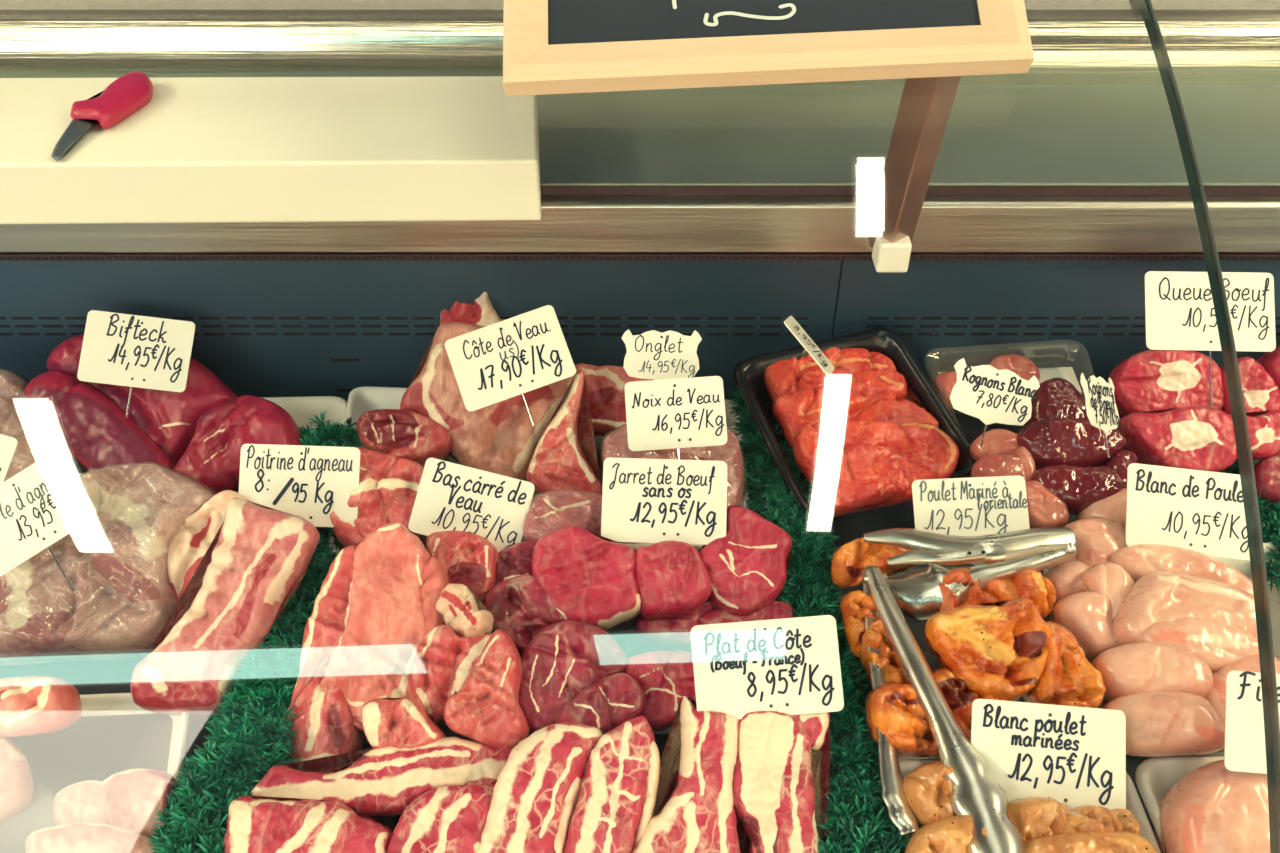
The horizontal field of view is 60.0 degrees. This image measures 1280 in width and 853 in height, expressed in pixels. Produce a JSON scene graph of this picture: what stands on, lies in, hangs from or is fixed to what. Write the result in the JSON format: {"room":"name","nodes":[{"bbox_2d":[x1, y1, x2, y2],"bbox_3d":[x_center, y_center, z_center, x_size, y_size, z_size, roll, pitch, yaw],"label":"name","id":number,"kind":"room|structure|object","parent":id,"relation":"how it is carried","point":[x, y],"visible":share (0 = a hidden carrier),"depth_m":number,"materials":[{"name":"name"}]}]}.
{"room":"food shop","nodes":[
{"label":"food shop","id":0,"kind":"room"},
{"bbox_3d":[0.000,0.772,1.725,6.400,0.100,5.150,0,40,0],"label":"floor","id":1,"kind":"structure","parent":0,"visible":0},
{"bbox_2d":[0,0,1279,852],"bbox_3d":[0.002,0.121,1.267,3.004,1.485,1.245,0,40,0],"label":"display case","id":2,"kind":"object","parent":1,"relation":"on","point":[1137,138],"visible":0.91,"depth_m":1.06,"materials":[{"name":"metal"}]},
{"bbox_2d":[0,368,73,481],"bbox_3d":[-0.614,0.005,1.060,0.127,0.107,0.146,-11,41,-12],"label":"lamb","id":3,"kind":"object","parent":2,"relation":"on","point":[19,420],"visible":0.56,"depth_m":1.03},
{"bbox_2d":[0,693,189,852],"bbox_3d":[-0.417,0.260,0.796,0.189,0.014,0.162,-3,40,-4],"label":"tray","id":4,"kind":"object","parent":2,"relation":"on","point":[111,735],"visible":0.56,"depth_m":0.82,"materials":[{"name":"white"}]},
{"bbox_2d":[0,737,33,820],"bbox_3d":[-0.466,0.247,0.796,0.050,0.047,0.078,-16,43,-18],"label":"slice","id":5,"kind":"object","parent":4,"relation":"on","point":[16,779],"visible":1,"depth_m":0.78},
{"bbox_2d":[0,676,81,737],"bbox_3d":[-0.458,0.204,0.808,0.088,0.056,0.050,-4,40,-5],"label":"piece of meat","id":6,"kind":"object","parent":4,"relation":"on","point":[30,705],"visible":1,"depth_m":0.79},
{"bbox_2d":[52,780,109,824],"bbox_3d":[-0.382,0.269,0.771,0.042,0.038,0.049,-22,45,-24],"label":"slice","id":7,"kind":"object","parent":4,"relation":"on","point":[83,801],"visible":0.65,"depth_m":0.76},
{"bbox_2d":[25,822,157,852],"bbox_3d":[-0.365,0.286,0.749,0.099,0.037,0.035,2,40,2],"label":"slice","id":8,"kind":"object","parent":4,"relation":"on","point":[77,837],"visible":0.97,"depth_m":0.74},
{"bbox_2d":[102,768,177,837],"bbox_3d":[-0.349,0.268,0.775,0.053,0.039,0.057,-10,41,-11],"label":"slice","id":9,"kind":"object","parent":4,"relation":"on","point":[135,794],"visible":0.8,"depth_m":0.76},
{"bbox_2d":[0,461,216,666],"bbox_3d":[-0.457,0.116,0.925,0.198,0.132,0.171,1,40,1],"label":"lamb","id":10,"kind":"object","parent":2,"relation":"on","point":[122,598],"visible":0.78,"depth_m":0.89},
{"bbox_2d":[0,450,96,590],"bbox_3d":[-0.476,0.076,0.872,0.083,0.080,0.096,-29,48,-30],"label":"price tag","id":11,"kind":"object","parent":10,"relation":"on","point":[46,501],"visible":1,"depth_m":0.87,"materials":[{"name":"white"}]},
{"bbox_2d":[167,490,246,601],"bbox_3d":[-0.366,0.109,0.931,0.057,0.096,0.114,11,41,13],"label":"breast","id":12,"kind":"object","parent":2,"relation":"on","point":[187,548],"visible":0.52,"depth_m":0.91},
{"bbox_2d":[69,396,346,478],"bbox_3d":[-0.448,0.020,1.087,0.350,0.032,0.125,0,40,0],"label":"tray","id":13,"kind":"object","parent":2,"relation":"on","point":[300,409],"visible":0.14,"depth_m":1.12,"materials":[{"name":"white"}]},
{"bbox_2d":[24,371,174,471],"bbox_3d":[-0.511,0.009,1.052,0.171,0.089,0.064,26,47,28],"label":"steak","id":14,"kind":"object","parent":13,"relation":"on","point":[98,433],"visible":0.81,"depth_m":1.03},
{"bbox_2d":[77,310,194,417],"bbox_3d":[-0.476,-0.056,1.044,0.105,0.078,0.075,2,40,2],"label":"price tag","id":15,"kind":"object","parent":14,"relation":"on","point":[120,349],"visible":1,"depth_m":1.05,"materials":[{"name":"white"}]},
{"bbox_2d":[47,334,237,465],"bbox_3d":[-0.486,-0.033,1.096,0.181,0.120,0.098,22,45,24],"label":"steak","id":16,"kind":"object","parent":13,"relation":"in","point":[169,418],"visible":0.55,"depth_m":1.06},
{"bbox_2d":[173,395,301,494],"bbox_3d":[-0.383,0.021,1.051,0.123,0.086,0.088,-12,41,-14],"label":"steak","id":17,"kind":"object","parent":13,"relation":"on","point":[212,454],"visible":0.66,"depth_m":1.02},
{"bbox_2d":[130,497,319,715],"bbox_3d":[-0.326,0.144,0.873,0.082,0.126,0.174,17,43,19],"label":"breast","id":18,"kind":"object","parent":2,"relation":"on","point":[258,558],"visible":0.94,"depth_m":0.85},
{"bbox_2d":[238,444,359,526],"bbox_3d":[-0.289,0.065,0.937,0.102,0.075,0.067,0,40,0],"label":"price tag","id":19,"kind":"object","parent":18,"relation":"on","point":[310,483],"visible":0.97,"depth_m":0.94,"materials":[{"name":"white"}]},
{"bbox_2d":[146,410,363,852],"bbox_3d":[-0.288,0.157,0.890,0.104,0.053,0.509,0,40,0],"label":"artificial grass","id":20,"kind":"structure","parent":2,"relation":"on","point":[235,759],"depth_m":0.80,"materials":[{"name":"plastic"}]},
{"bbox_2d":[0,76,541,223],"bbox_3d":[-0.542,-0.246,0.980,0.917,0.056,0.188,0,40,0],"label":"cutting board","id":21,"kind":"object","parent":2,"relation":"on","point":[447,148],"visible":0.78,"depth_m":0.93,"materials":[{"name":"plastic"}]},
{"bbox_2d":[51,72,152,160],"bbox_3d":[-0.468,-0.271,0.954,0.051,0.017,0.155,13,42,15],"label":"kitchen knife","id":22,"kind":"object","parent":21,"relation":"on","point":[131,91],"visible":1,"depth_m":0.95,"materials":[{"name":"red plastic"}]},
{"bbox_2d":[320,522,429,731],"bbox_3d":[-0.195,0.153,0.853,0.074,0.099,0.152,7,40,8],"label":"cutlet","id":23,"kind":"object","parent":2,"relation":"in","point":[385,627],"visible":0.85,"depth_m":0.83,"materials":[{"name":"food"}]},
{"bbox_2d":[420,557,447,632],"bbox_3d":[-0.162,0.140,0.867,0.024,0.063,0.075,-2,40,-3],"label":"cutlet","id":24,"kind":"object","parent":23,"relation":"on","point":[435,577],"visible":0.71,"depth_m":0.85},
{"bbox_2d":[407,625,492,724],"bbox_3d":[-0.137,0.185,0.823,0.064,0.066,0.076,6,40,7],"label":"cutlet","id":25,"kind":"object","parent":2,"relation":"on","point":[443,660],"visible":0.73,"depth_m":0.81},
{"bbox_2d":[436,584,493,636],"bbox_3d":[-0.134,0.144,0.845,0.052,0.048,0.036,27,47,28],"label":"gristle knuckle","id":26,"kind":"object","parent":25,"relation":"on","point":[458,607],"visible":0.94,"depth_m":0.84},
{"bbox_2d":[426,530,498,604],"bbox_3d":[-0.146,0.118,0.903,0.062,0.061,0.066,4,40,4],"label":"cutlet","id":27,"kind":"object","parent":2,"relation":"on","point":[468,559],"visible":0.66,"depth_m":0.89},
{"bbox_2d":[408,458,534,551],"bbox_3d":[-0.144,0.083,0.927,0.100,0.075,0.073,7,41,8],"label":"price tag","id":28,"kind":"object","parent":27,"relation":"on","point":[450,496],"visible":0.97,"depth_m":0.93,"materials":[{"name":"white"}]},
{"bbox_2d":[268,734,668,832],"bbox_3d":[-0.089,0.279,0.789,0.435,0.022,0.136,0,40,0],"label":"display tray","id":29,"kind":"object","parent":2,"relation":"on","point":[391,822],"visible":0.02,"depth_m":0.82,"materials":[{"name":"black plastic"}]},
{"bbox_2d":[221,795,392,852],"bbox_3d":[-0.219,0.285,0.734,0.123,0.063,0.074,2,40,2],"label":"rib slab","id":30,"kind":"object","parent":29,"relation":"on","point":[255,824],"visible":0.99,"depth_m":0.72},
{"bbox_2d":[283,545,366,762],"bbox_3d":[-0.238,0.179,0.853,0.058,0.116,0.170,-2,40,-2],"label":"cutlet","id":31,"kind":"object","parent":29,"relation":"on","point":[325,723],"visible":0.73,"depth_m":0.82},
{"bbox_2d":[251,737,513,816],"bbox_3d":[-0.176,0.247,0.774,0.186,0.052,0.052,-4,40,-5],"label":"rib slab","id":32,"kind":"object","parent":29,"relation":"on","point":[380,782],"visible":0.82,"depth_m":0.76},
{"bbox_2d":[362,698,445,748],"bbox_3d":[-0.167,0.212,0.786,0.059,0.047,0.044,0,40,0],"label":"veal shank","id":33,"kind":"object","parent":29,"relation":"on","point":[399,723],"visible":0.94,"depth_m":0.77},
{"bbox_2d":[386,784,494,852],"bbox_3d":[-0.134,0.279,0.736,0.074,0.065,0.086,4,40,5],"label":"rib slab","id":34,"kind":"object","parent":29,"relation":"on","point":[446,819],"visible":0.95,"depth_m":0.72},
{"bbox_2d":[444,629,529,747],"bbox_3d":[-0.112,0.193,0.802,0.060,0.077,0.089,-7,40,-8],"label":"piece of meat","id":35,"kind":"object","parent":29,"relation":"on","point":[486,710],"visible":0.94,"depth_m":0.78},
{"bbox_2d":[476,722,602,852],"bbox_3d":[-0.073,0.263,0.745,0.071,0.084,0.132,9,41,11],"label":"rib slab","id":36,"kind":"object","parent":29,"relation":"on","point":[536,791],"visible":0.97,"depth_m":0.73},
{"bbox_2d":[518,620,627,732],"bbox_3d":[-0.056,0.182,0.819,0.091,0.073,0.068,-25,46,-27],"label":"piece of meat","id":37,"kind":"object","parent":29,"relation":"on","point":[566,657],"visible":0.85,"depth_m":0.80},
{"bbox_2d":[555,673,645,734],"bbox_3d":[-0.029,0.201,0.791,0.069,0.048,0.042,-15,42,-17],"label":"beef slice","id":38,"kind":"object","parent":29,"relation":"on","point":[609,702],"visible":0.87,"depth_m":0.78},
{"bbox_2d":[563,715,659,852],"bbox_3d":[-0.017,0.261,0.744,0.056,0.088,0.133,10,41,12],"label":"rib slab","id":39,"kind":"object","parent":29,"relation":"on","point":[615,805],"visible":0.99,"depth_m":0.73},
{"bbox_2d":[624,651,695,730],"bbox_3d":[0.031,0.190,0.818,0.087,0.054,0.060,-12,41,-14],"label":"beef slice","id":40,"kind":"object","parent":29,"relation":"on","point":[664,677],"visible":0.52,"depth_m":0.80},
{"bbox_2d":[632,696,745,852],"bbox_3d":[0.040,0.262,0.746,0.081,0.093,0.140,11,41,12],"label":"rib slab","id":41,"kind":"object","parent":29,"relation":"on","point":[694,811],"visible":1,"depth_m":0.73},
{"bbox_2d":[732,711,829,852],"bbox_3d":[0.093,0.259,0.750,0.068,0.092,0.134,3,40,4],"label":"rib slab","id":42,"kind":"object","parent":29,"relation":"on","point":[782,766],"visible":0.94,"depth_m":0.74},
{"bbox_2d":[691,615,843,718],"bbox_3d":[0.088,0.180,0.760,0.102,0.069,0.070,-2,40,-3],"label":"price tag","id":43,"kind":"object","parent":42,"relation":"on","point":[791,666],"visible":1,"depth_m":0.76,"materials":[{"name":"white"}]},
{"bbox_2d":[484,575,564,656],"bbox_3d":[-0.090,0.150,0.874,0.057,0.062,0.068,-25,46,-26],"label":"beef slice","id":44,"kind":"object","parent":2,"relation":"on","point":[519,606],"visible":0.67,"depth_m":0.85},
{"bbox_2d":[327,386,749,559],"bbox_3d":[-0.096,0.047,1.042,0.395,0.032,0.240,0,40,0],"label":"tray","id":45,"kind":"object","parent":2,"relation":"on","point":[361,400],"visible":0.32,"depth_m":1.10,"materials":[{"name":"white"}]},
{"bbox_2d":[330,447,423,547],"bbox_3d":[-0.232,0.069,0.965,0.095,0.084,0.095,7,41,8],"label":"cutlet","id":46,"kind":"object","parent":45,"relation":"on","point":[387,490],"visible":0.62,"depth_m":0.94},
{"bbox_2d":[356,409,451,466],"bbox_3d":[-0.218,0.012,1.031,0.091,0.061,0.059,8,41,10],"label":"slice","id":47,"kind":"object","parent":45,"relation":"on","point":[414,436],"visible":0.91,"depth_m":1.01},
{"bbox_2d":[400,292,601,493],"bbox_3d":[-0.111,-0.021,1.049,0.246,0.151,0.156,23,45,25],"label":"rib","id":48,"kind":"object","parent":45,"relation":"on","point":[558,453],"visible":0.64,"depth_m":1.02,"materials":[{"name":"food"}]},
{"bbox_2d":[445,305,575,425],"bbox_3d":[-0.110,-0.049,0.962,0.106,0.070,0.078,-10,41,-12],"label":"price tag","id":49,"kind":"object","parent":48,"relation":"on","point":[500,361],"visible":1,"depth_m":0.97,"materials":[{"name":"white"}]},
{"bbox_2d":[521,489,601,541],"bbox_3d":[-0.057,0.085,0.946,0.091,0.065,0.062,0,40,0],"label":"beef slice","id":50,"kind":"object","parent":45,"relation":"on","point":[550,511],"visible":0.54,"depth_m":0.92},
{"bbox_2d":[571,363,649,436],"bbox_3d":[-0.027,-0.024,1.047,0.084,0.072,0.074,2,40,3],"label":"breast","id":51,"kind":"object","parent":45,"relation":"on","point":[606,383],"visible":0.41,"depth_m":1.02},
{"bbox_2d":[597,424,746,507],"bbox_3d":[0.033,0.036,1.006,0.139,0.106,0.099,13,42,15],"label":"veal topside","id":52,"kind":"object","parent":45,"relation":"on","point":[615,445],"visible":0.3,"depth_m":0.97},
{"bbox_2d":[621,329,701,379],"bbox_3d":[0.019,-0.037,0.970,0.071,0.066,0.075,0,40,0],"label":"price tag","id":53,"kind":"object","parent":52,"relation":"on","point":[652,355],"visible":0.93,"depth_m":0.97,"materials":[{"name":"white"}]},
{"bbox_2d":[624,376,726,459],"bbox_3d":[0.030,-0.002,0.932,0.086,0.056,0.061,-1,40,-1],"label":"price tag","id":54,"kind":"object","parent":52,"relation":"on","point":[681,412],"visible":1,"depth_m":0.93,"materials":[{"name":"white"}]},
{"bbox_2d":[532,525,640,629],"bbox_3d":[-0.043,0.121,0.882,0.084,0.065,0.085,-6,40,-7],"label":"beef shank","id":55,"kind":"object","parent":2,"relation":"on","point":[589,577],"visible":0.93,"depth_m":0.86},
{"bbox_2d":[634,601,795,651],"bbox_3d":[0.060,0.164,0.886,0.131,0.044,0.049,0,40,-1],"label":"beef slice","id":56,"kind":"object","parent":2,"relation":"on","point":[665,634],"visible":0.5,"depth_m":0.87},
{"bbox_2d":[635,540,711,619],"bbox_3d":[0.024,0.122,0.883,0.061,0.056,0.061,-7,41,-9],"label":"beef slice","id":57,"kind":"object","parent":56,"relation":"on","point":[673,579],"visible":0.98,"depth_m":0.86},
{"bbox_2d":[601,457,726,544],"bbox_3d":[0.019,0.075,0.895,0.102,0.067,0.074,1,40,1],"label":"price tag","id":58,"kind":"object","parent":57,"relation":"on","point":[644,500],"visible":1,"depth_m":0.90,"materials":[{"name":"white"}]},
{"bbox_2d":[699,505,791,615],"bbox_3d":[0.085,0.111,0.896,0.073,0.068,0.081,25,46,27],"label":"beef shank","id":59,"kind":"object","parent":56,"relation":"on","point":[747,568],"visible":0.93,"depth_m":0.88},
{"bbox_2d":[503,0,1033,95],"bbox_3d":[0.086,-0.377,0.834,0.381,0.169,0.240,0,40,-1],"label":"chalkboard sign","id":60,"kind":"object","parent":2,"relation":"on","point":[550,46],"visible":1,"depth_m":0.79,"materials":[{"name":"brown wood"}]},
{"bbox_2d":[728,384,913,852],"bbox_3d":[0.143,0.135,0.902,0.105,0.059,0.574,-1,40,-2],"label":"artificial grass","id":61,"kind":"structure","parent":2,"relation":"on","point":[855,787],"depth_m":0.84,"materials":[{"name":"plastic"}]},
{"bbox_2d":[733,328,975,518],"bbox_3d":[0.196,-0.002,1.024,0.173,0.083,0.184,-13,42,-15],"label":"tray","id":62,"kind":"object","parent":2,"relation":"on","point":[749,372],"visible":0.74,"depth_m":1.04,"materials":[{"name":"black plastic"}]},
{"bbox_2d":[773,370,938,448],"bbox_3d":[0.199,-0.008,1.023,0.140,0.052,0.084,-11,41,-12],"label":"meat","id":63,"kind":"object","parent":62,"relation":"in","point":[871,395],"visible":0.64,"depth_m":1.02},
{"bbox_2d":[764,347,896,402],"bbox_3d":[0.183,-0.043,1.060,0.127,0.049,0.073,-6,40,-7],"label":"steak","id":64,"kind":"object","parent":63,"relation":"on","point":[782,377],"visible":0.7,"depth_m":1.05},
{"bbox_2d":[813,468,937,516],"bbox_3d":[0.208,0.052,0.972,0.110,0.041,0.043,-6,40,-7],"label":"steak","id":65,"kind":"object","parent":62,"relation":"in","point":[838,498],"visible":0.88,"depth_m":0.96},
{"bbox_2d":[793,418,958,485],"bbox_3d":[0.209,0.027,0.984,0.146,0.050,0.068,2,40,3],"label":"meat","id":66,"kind":"object","parent":62,"relation":"in","point":[841,449],"visible":0.84,"depth_m":0.97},
{"bbox_2d":[830,546,970,759],"bbox_3d":[0.261,0.182,0.873,0.204,0.046,0.216,0,40,0],"label":"tray","id":67,"kind":"object","parent":2,"relation":"on","point":[933,667],"visible":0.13,"depth_m":0.88,"materials":[{"name":"plastic"}]},
{"bbox_2d":[840,590,878,658],"bbox_3d":[0.170,0.151,0.844,0.029,0.051,0.054,-5,40,-6],"label":"chicken","id":68,"kind":"object","parent":67,"relation":"in","point":[853,612],"visible":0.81,"depth_m":0.83},
{"bbox_2d":[831,537,918,588],"bbox_3d":[0.191,0.106,0.892,0.079,0.044,0.038,-6,40,-7],"label":"chicken","id":69,"kind":"object","parent":67,"relation":"in","point":[852,558],"visible":0.73,"depth_m":0.88},
{"bbox_2d":[912,475,1029,565],"bbox_3d":[0.268,0.082,0.894,0.093,0.058,0.062,-1,40,-1],"label":"price tag","id":70,"kind":"object","parent":69,"relation":"on","point":[973,506],"visible":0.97,"depth_m":0.90,"materials":[{"name":"white"}]},
{"bbox_2d":[859,619,930,683],"bbox_3d":[0.186,0.175,0.814,0.042,0.054,0.065,-25,46,-27],"label":"chicken","id":71,"kind":"object","parent":67,"relation":"in","point":[875,636],"visible":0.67,"depth_m":0.81},
{"bbox_2d":[865,683,969,756],"bbox_3d":[0.194,0.207,0.781,0.067,0.054,0.058,-6,40,-7],"label":"chicken","id":72,"kind":"object","parent":67,"relation":"in","point":[894,708],"visible":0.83,"depth_m":0.76},
{"bbox_2d":[932,667,1011,731],"bbox_3d":[0.233,0.200,0.795,0.071,0.049,0.047,20,44,22],"label":"chicken","id":73,"kind":"object","parent":67,"relation":"in","point":[953,686],"visible":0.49,"depth_m":0.78},
{"bbox_2d":[939,567,1018,611],"bbox_3d":[0.260,0.133,0.859,0.071,0.053,0.051,-3,40,-3],"label":"chicken","id":74,"kind":"object","parent":67,"relation":"in","point":[995,590],"visible":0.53,"depth_m":0.84},
{"bbox_2d":[864,527,1077,619],"bbox_3d":[0.258,0.109,0.858,0.162,0.047,0.070,0,40,0],"label":"serving tongs","id":75,"kind":"object","parent":74,"relation":"on","point":[918,595],"visible":0.97,"depth_m":0.85,"materials":[{"name":"metal"}]},
{"bbox_2d":[924,598,1052,701],"bbox_3d":[0.256,0.162,0.803,0.085,0.075,0.078,-8,41,-10],"label":"chicken","id":76,"kind":"object","parent":67,"relation":"in","point":[998,649],"visible":0.96,"depth_m":0.79},
{"bbox_2d":[1023,621,1105,707],"bbox_3d":[0.306,0.176,0.799,0.051,0.062,0.067,10,41,11],"label":"chicken","id":77,"kind":"object","parent":67,"relation":"in","point":[1068,678],"visible":0.8,"depth_m":0.78},
{"bbox_2d":[536,85,1279,185],"bbox_3d":[0.000,-0.289,1.077,3.000,0.003,0.228,0,40,0],"label":"countertop","id":78,"kind":"structure","parent":2,"relation":"on","point":[748,135],"depth_m":1.06,"materials":[{"name":"metal"}]},
{"bbox_2d":[924,339,1094,444],"bbox_3d":[0.364,0.007,1.046,0.162,0.085,0.185,-3,40,-4],"label":"tub","id":79,"kind":"object","parent":2,"relation":"on","point":[1067,373],"visible":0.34,"depth_m":1.09,"materials":[{"name":"plastic"}]},
{"bbox_2d":[970,453,1021,477],"bbox_3d":[0.314,0.039,0.970,0.048,0.038,0.035,-5,40,-5],"label":"pale kidney","id":80,"kind":"object","parent":79,"relation":"in","point":[999,464],"visible":0.59,"depth_m":0.96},
{"bbox_2d":[950,358,1039,446],"bbox_3d":[0.303,-0.018,0.950,0.075,0.052,0.056,8,41,9],"label":"price tag","id":81,"kind":"object","parent":80,"relation":"on","point":[991,395],"visible":1,"depth_m":0.95,"materials":[{"name":"white"}]},
{"bbox_2d":[1025,480,1068,528],"bbox_3d":[0.338,0.072,0.939,0.048,0.038,0.038,30,48,31],"label":"pale kidney","id":82,"kind":"object","parent":79,"relation":"in","point":[1045,509],"visible":0.73,"depth_m":0.93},
{"bbox_2d":[1022,377,1087,427],"bbox_3d":[0.386,-0.013,1.036,0.058,0.059,0.065,-10,41,-12],"label":"dark kidney","id":83,"kind":"object","parent":79,"relation":"in","point":[1057,397],"visible":0.55,"depth_m":1.02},
{"bbox_2d":[1017,418,1125,470],"bbox_3d":[0.379,0.018,0.984,0.097,0.059,0.056,0,40,0],"label":"dark kidney","id":84,"kind":"object","parent":79,"relation":"in","point":[1050,441],"visible":0.7,"depth_m":0.96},
{"bbox_2d":[1031,465,1123,516],"bbox_3d":[0.374,0.056,0.952,0.077,0.051,0.047,1,40,1],"label":"dark kidney","id":85,"kind":"object","parent":79,"relation":"in","point":[1079,487],"visible":0.71,"depth_m":0.93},
{"bbox_2d":[1080,373,1119,457],"bbox_3d":[0.375,-0.019,0.901,0.042,0.058,0.067,21,44,23],"label":"price tag","id":86,"kind":"object","parent":85,"relation":"on","point":[1101,408],"visible":1,"depth_m":0.90,"materials":[{"name":"white"}]},
{"bbox_2d":[899,759,1160,852],"bbox_3d":[0.255,0.276,0.756,0.173,0.039,0.090,0,40,0],"label":"tray","id":87,"kind":"object","parent":2,"relation":"on","point":[1133,803],"visible":0.12,"depth_m":0.75,"materials":[{"name":"white"}]},
{"bbox_2d":[903,761,955,828],"bbox_3d":[0.200,0.247,0.736,0.050,0.050,0.050,-11,41,-13],"label":"chicken","id":88,"kind":"object","parent":87,"relation":"on","point":[927,792],"visible":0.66,"depth_m":0.72},
{"bbox_2d":[862,566,1025,852],"bbox_3d":[0.182,0.204,0.768,0.075,0.043,0.257,-10,41,-11],"label":"serving tongs","id":89,"kind":"object","parent":88,"relation":"on","point":[975,794],"visible":0.98,"depth_m":0.73,"materials":[{"name":"metal"}]},
{"bbox_2d":[904,815,987,852],"bbox_3d":[0.199,0.273,0.705,0.063,0.052,0.054,0,40,0],"label":"chicken","id":90,"kind":"object","parent":87,"relation":"on","point":[950,834],"visible":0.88,"depth_m":0.69},
{"bbox_2d":[1008,797,1076,839],"bbox_3d":[0.260,0.260,0.721,0.048,0.046,0.041,-6,40,-7],"label":"chicken","id":91,"kind":"object","parent":87,"relation":"in","point":[1034,817],"visible":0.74,"depth_m":0.71},
{"bbox_2d":[971,699,1125,809],"bbox_3d":[0.270,0.229,0.735,0.101,0.059,0.068,3,40,4],"label":"price tag","id":92,"kind":"object","parent":91,"relation":"on","point":[1074,756],"visible":0.95,"depth_m":0.74,"materials":[{"name":"white"}]},
{"bbox_2d":[1025,831,1158,852],"bbox_3d":[0.278,0.278,0.697,0.099,0.051,0.048,-2,40,-3],"label":"chicken","id":93,"kind":"object","parent":87,"relation":"on","point":[1079,841],"visible":0.98,"depth_m":0.69},
{"bbox_2d":[1043,542,1279,755],"bbox_3d":[0.455,0.179,0.890,0.228,0.034,0.212,0,40,0],"label":"tray","id":94,"kind":"object","parent":2,"relation":"on","point":[1244,566],"visible":0.07,"depth_m":0.94,"materials":[{"name":"white"}]},
{"bbox_2d":[1049,591,1119,662],"bbox_3d":[0.344,0.157,0.848,0.047,0.054,0.061,-18,43,-20],"label":"chicken breast","id":95,"kind":"object","parent":94,"relation":"on","point":[1086,614],"visible":0.69,"depth_m":0.83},
{"bbox_2d":[1082,562,1134,619],"bbox_3d":[0.364,0.136,0.855,0.038,0.050,0.060,-4,40,-5],"label":"chicken breast","id":96,"kind":"object","parent":95,"relation":"on","point":[1111,580],"visible":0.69,"depth_m":0.84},
{"bbox_2d":[1065,516,1126,566],"bbox_3d":[0.374,0.100,0.906,0.054,0.051,0.054,-12,41,-14],"label":"chicken breast","id":97,"kind":"object","parent":94,"relation":"on","point":[1097,537],"visible":0.62,"depth_m":0.89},
{"bbox_2d":[1091,641,1212,702],"bbox_3d":[0.369,0.181,0.803,0.082,0.051,0.050,0,40,0],"label":"chicken breast","id":98,"kind":"object","parent":94,"relation":"on","point":[1137,667],"visible":0.73,"depth_m":0.78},
{"bbox_2d":[1103,691,1224,756],"bbox_3d":[0.366,0.208,0.775,0.078,0.051,0.049,-4,40,-5],"label":"chicken breast","id":99,"kind":"object","parent":94,"relation":"on","point":[1158,723],"visible":0.93,"depth_m":0.76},
{"bbox_2d":[1107,544,1253,594],"bbox_3d":[0.431,0.122,0.884,0.124,0.056,0.044,10,41,11],"label":"chicken breast","id":100,"kind":"object","parent":94,"relation":"on","point":[1138,560],"visible":0.45,"depth_m":0.86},
{"bbox_2d":[1125,463,1249,560],"bbox_3d":[0.439,0.077,0.882,0.104,0.061,0.068,3,40,4],"label":"price tag","id":101,"kind":"object","parent":100,"relation":"on","point":[1203,512],"visible":0.95,"depth_m":0.88,"materials":[{"name":"white"}]},
{"bbox_2d":[1112,571,1257,644],"bbox_3d":[0.411,0.146,0.831,0.113,0.063,0.070,7,41,8],"label":"chicken breast","id":102,"kind":"object","parent":94,"relation":"on","point":[1157,596],"visible":0.62,"depth_m":0.82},
{"bbox_2d":[1137,617,1258,671],"bbox_3d":[0.408,0.161,0.813,0.090,0.042,0.042,3,40,4],"label":"chicken breast","id":103,"kind":"object","parent":102,"relation":"on","point":[1218,644],"visible":0.77,"depth_m":0.80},
{"bbox_2d":[1107,350,1224,418],"bbox_3d":[0.508,-0.038,1.077,0.106,0.077,0.079,-6,40,-7],"label":"oxtail piece","id":104,"kind":"object","parent":2,"relation":"on","point":[1148,380],"visible":0.76,"depth_m":1.05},
{"bbox_2d":[1116,406,1237,471],"bbox_3d":[0.490,0.013,1.012,0.102,0.068,0.069,2,40,2],"label":"oxtail piece","id":105,"kind":"object","parent":2,"relation":"on","point":[1202,438],"visible":0.88,"depth_m":0.99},
{"bbox_2d":[1145,271,1275,408],"bbox_3d":[0.490,-0.075,0.954,0.109,0.086,0.086,3,40,3],"label":"price tag","id":106,"kind":"object","parent":105,"relation":"on","point":[1179,306],"visible":0.91,"depth_m":0.96,"materials":[{"name":"white"}]},
{"bbox_2d":[1135,756,1223,840],"bbox_3d":[0.411,0.279,0.749,0.138,0.042,0.106,0,40,0],"label":"tray","id":107,"kind":"object","parent":2,"relation":"on","point":[1154,776],"visible":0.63,"depth_m":0.77,"materials":[{"name":"white"}]},
{"bbox_2d":[1155,759,1269,852],"bbox_3d":[0.405,0.270,0.728,0.124,0.086,0.107,4,40,5],"label":"fillet","id":108,"kind":"object","parent":107,"relation":"in","point":[1213,808],"visible":0.81,"depth_m":0.71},
{"bbox_2d":[1224,671,1279,773],"bbox_3d":[0.421,0.202,0.712,0.093,0.063,0.060,1,40,2],"label":"price tag","id":109,"kind":"object","parent":108,"relation":"on","point":[1244,749],"visible":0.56,"depth_m":0.71,"materials":[{"name":"white"}]},
{"bbox_2d":[1219,458,1279,602],"bbox_3d":[0.558,0.089,0.977,0.078,0.044,0.187,0,40,0],"label":"garland","id":110,"kind":"object","parent":2,"relation":"on","point":[1270,518],"visible":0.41,"depth_m":0.97,"materials":[{"name":"plastic"}]},
{"bbox_2d":[1220,357,1279,413],"bbox_3d":[0.581,-0.034,1.070,0.054,0.069,0.072,-7,40,-8],"label":"slice","id":111,"kind":"object","parent":2,"relation":"on","point":[1261,392],"visible":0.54,"depth_m":1.05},
{"bbox_2d":[1228,410,1279,459],"bbox_3d":[0.558,0.011,1.018,0.056,0.058,0.055,-5,40,-6],"label":"slice","id":112,"kind":"object","parent":2,"relation":"on","point":[1263,426],"visible":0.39,"depth_m":0.99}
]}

